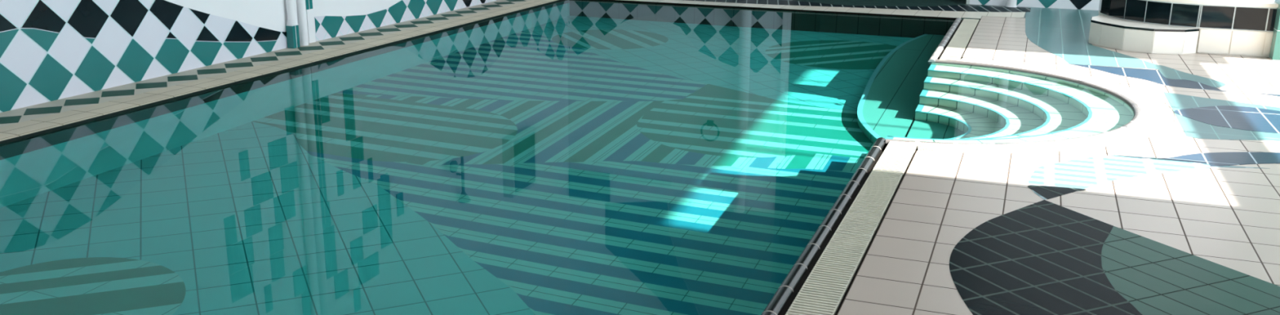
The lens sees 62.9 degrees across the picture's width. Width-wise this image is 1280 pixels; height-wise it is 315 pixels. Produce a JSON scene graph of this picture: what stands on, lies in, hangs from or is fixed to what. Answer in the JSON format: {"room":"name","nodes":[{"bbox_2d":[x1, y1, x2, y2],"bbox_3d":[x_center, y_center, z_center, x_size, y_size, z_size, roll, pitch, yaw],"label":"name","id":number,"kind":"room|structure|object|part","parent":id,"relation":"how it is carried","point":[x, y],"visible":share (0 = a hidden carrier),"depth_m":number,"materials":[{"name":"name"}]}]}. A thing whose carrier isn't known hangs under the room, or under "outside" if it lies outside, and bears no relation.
{"room":"indoor swimming pool","nodes":[
{"label":"indoor swimming pool","id":0,"kind":"room"},
{"bbox_2d":[0,0,497,112],"bbox_3d":[-4.603,-3.653,7.930,0.213,6.600,19.240,6,16,20],"label":"wall","id":1,"kind":"structure","parent":0,"point":[51,50],"depth_m":9.10,"materials":[{"name":"white tile"}]},
{"bbox_2d":[294,0,315,45],"bbox_3d":[-3.515,-4.345,10.312,0.096,6.500,0.320,6,16,20],"label":"pipe","id":2,"kind":"object","parent":1,"relation":"attached to","point":[304,8],"visible":0.86,"depth_m":11.05,"materials":[{"name":"white paint"}]},
{"bbox_3d":[-3.547,-4.323,10.230,0.096,6.500,0.138,6,16,20],"label":"casing","id":3,"kind":"part","parent":2,"relation":"part of","materials":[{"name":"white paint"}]},
{"bbox_2d":[596,0,1031,19],"bbox_3d":[1.885,-2.248,15.227,7.130,0.053,1.470,6,16,20],"label":"pool edge","id":4,"kind":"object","parent":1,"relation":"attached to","point":[954,11],"depth_m":14.53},
{"bbox_2d":[0,0,1174,314],"bbox_3d":[0.179,-0.310,8.069,7.810,0.001,13.650,6,16,20],"label":"pool water","id":5,"kind":"object","parent":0,"point":[564,157],"visible":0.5,"depth_m":6.71,"materials":[{"name":"teal liquid"}]},
{"bbox_2d":[0,0,1279,314],"bbox_3d":[1.464,-0.245,7.887,11.870,0.062,21.800,6,16,20],"label":"floor","id":6,"kind":"structure","parent":0,"point":[1229,217],"depth_m":6.24,"materials":[{"name":"beige tile"}]},
{"bbox_2d":[0,0,562,144],"bbox_3d":[-3.621,-0.710,9.478,0.325,0.083,13.700,6,16,20],"label":"pool edge","id":7,"kind":"structure","parent":6,"relation":"on","point":[9,133],"depth_m":9.27,"materials":[{"name":"beige tile"}]},
{"bbox_2d":[285,0,300,48],"bbox_3d":[-3.593,-4.286,10.093,0.110,6.500,0.110,6,16,20],"label":"wall column","id":8,"kind":"structure","parent":6,"relation":"on","point":[292,26],"depth_m":10.85,"materials":[{"name":"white tile"}]},
{"bbox_2d":[779,19,1174,314],"bbox_3d":[2.706,-0.039,7.140,1.993,0.002,13.630,6,16,20],"label":"trim","id":9,"kind":"structure","parent":6,"relation":"on","point":[784,310],"depth_m":5.52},
{"bbox_2d":[835,170,902,239],"bbox_3d":[1.330,0.251,5.993,0.190,0.018,1.244,6,16,20],"label":"grate","id":10,"kind":"object","parent":9,"relation":"on","point":[864,215],"visible":0.99,"depth_m":5.91,"materials":[{"name":"beige plastic"}]},
{"bbox_2d":[872,140,917,175],"bbox_3d":[1.704,-0.006,6.946,0.190,0.018,0.854,6,16,20],"label":"grate","id":11,"kind":"object","parent":9,"relation":"on","point":[897,156],"visible":1,"depth_m":6.90,"materials":[{"name":"beige plastic"}]},
{"bbox_2d":[938,18,979,61],"bbox_3d":[3.696,-1.375,12.028,0.190,0.018,3.390,6,16,20],"label":"grate","id":12,"kind":"object","parent":9,"relation":"on","point":[955,49],"visible":1,"depth_m":11.78,"materials":[{"name":"beige plastic"}]},
{"bbox_2d":[917,57,1173,153],"bbox_3d":[3.387,-0.439,8.587,1.775,0.018,4.008,6,16,20],"label":"step","id":13,"kind":"structure","parent":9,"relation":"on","point":[1156,117],"depth_m":7.64,"materials":[{"name":"white tile"}]},
{"bbox_2d":[1005,0,1017,7],"bbox_3d":[5.263,-3.793,14.345,0.148,3.450,0.148,6,16,20],"label":"round column","id":14,"kind":"structure","parent":6,"relation":"on","point":[1010,3],"depth_m":14.73,"materials":[{"name":"white paint"}]},
{"bbox_2d":[949,7,1279,314],"bbox_3d":[4.404,-0.508,8.839,2.670,0.013,12.330,6,16,20],"label":"floor pattern","id":15,"kind":"object","parent":6,"relation":"attached to","point":[1044,257],"depth_m":5.25,"materials":[{"name":"black tile"}]},
{"bbox_2d":[1088,13,1199,54],"bbox_3d":[5.326,-1.351,11.449,0.587,0.261,1.294,-7,17,-24],"label":"bench","id":16,"kind":"object","parent":6,"relation":"on","point":[1104,31],"visible":1,"depth_m":11.05,"materials":[{"name":"beige tile"}]},
{"bbox_2d":[1097,0,1278,57],"bbox_3d":[6.235,-1.703,12.218,1.700,0.550,2.690,6,16,20],"label":"wall","id":17,"kind":"structure","parent":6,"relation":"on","point":[1226,27],"depth_m":10.94,"materials":[{"name":"beige tile"}]},
{"bbox_2d":[1269,0,1279,60],"bbox_3d":[6.730,-4.153,9.908,0.415,6.500,0.360,6,16,20],"label":"tiled pillar","id":18,"kind":"structure","parent":6,"relation":"on","point":[1274,55],"depth_m":10.64,"materials":[{"name":"teal tile"}]},
{"bbox_2d":[969,0,1275,10],"bbox_3d":[4.405,-5.364,14.477,11.870,6.600,0.204,6,16,20],"label":"wall","id":19,"kind":"structure","parent":0,"point":[1063,4],"depth_m":14.69,"materials":[{"name":"white paint"}]},
{"bbox_3d":[-1.723,1.964,-0.235,11.870,0.100,3.800,6,16,20],"label":"floor","id":20,"kind":"structure","parent":0,"visible":0},
{"bbox_2d":[785,231,871,314],"bbox_3d":[0.298,0.960,3.361,0.190,0.018,4.574,6,16,20],"label":"grate","id":21,"kind":"object","parent":20,"relation":"on","point":[825,287],"visible":1,"depth_m":4.85,"materials":[{"name":"beige plastic"}]},
{"label":"pool","id":22,"kind":"object","parent":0,"visible":0},
{"bbox_2d":[760,137,885,314],"bbox_3d":[0.518,0.688,4.367,0.072,0.026,6.720,6,16,20],"label":"trim","id":23,"kind":"structure","parent":22,"relation":"attached to","point":[777,303],"depth_m":5.37,"materials":[{"name":"black tile"}]},
{"label":"wall","id":24,"kind":"structure","parent":0,"visible":0},
{"bbox_2d":[928,17,961,62],"bbox_3d":[3.551,-1.396,12.102,0.072,0.026,3.450,6,16,20],"label":"trim","id":25,"kind":"structure","parent":24,"relation":"attached to","point":[941,46],"depth_m":11.71,"materials":[{"name":"grey tile"}]},
{"bbox_3d":[3.157,0.385,8.899,1.804,1.660,3.600,6,16,20],"label":"entry steps","id":26,"kind":"structure","parent":0,"visible":0},
{"bbox_2d":[885,58,1141,145],"bbox_3d":[3.187,-0.461,8.659,1.778,0.026,3.623,6,16,20],"label":"trim","id":27,"kind":"structure","parent":26,"relation":"on","point":[1136,110],"depth_m":8.91,"materials":[{"name":"white tile"}]}
]}

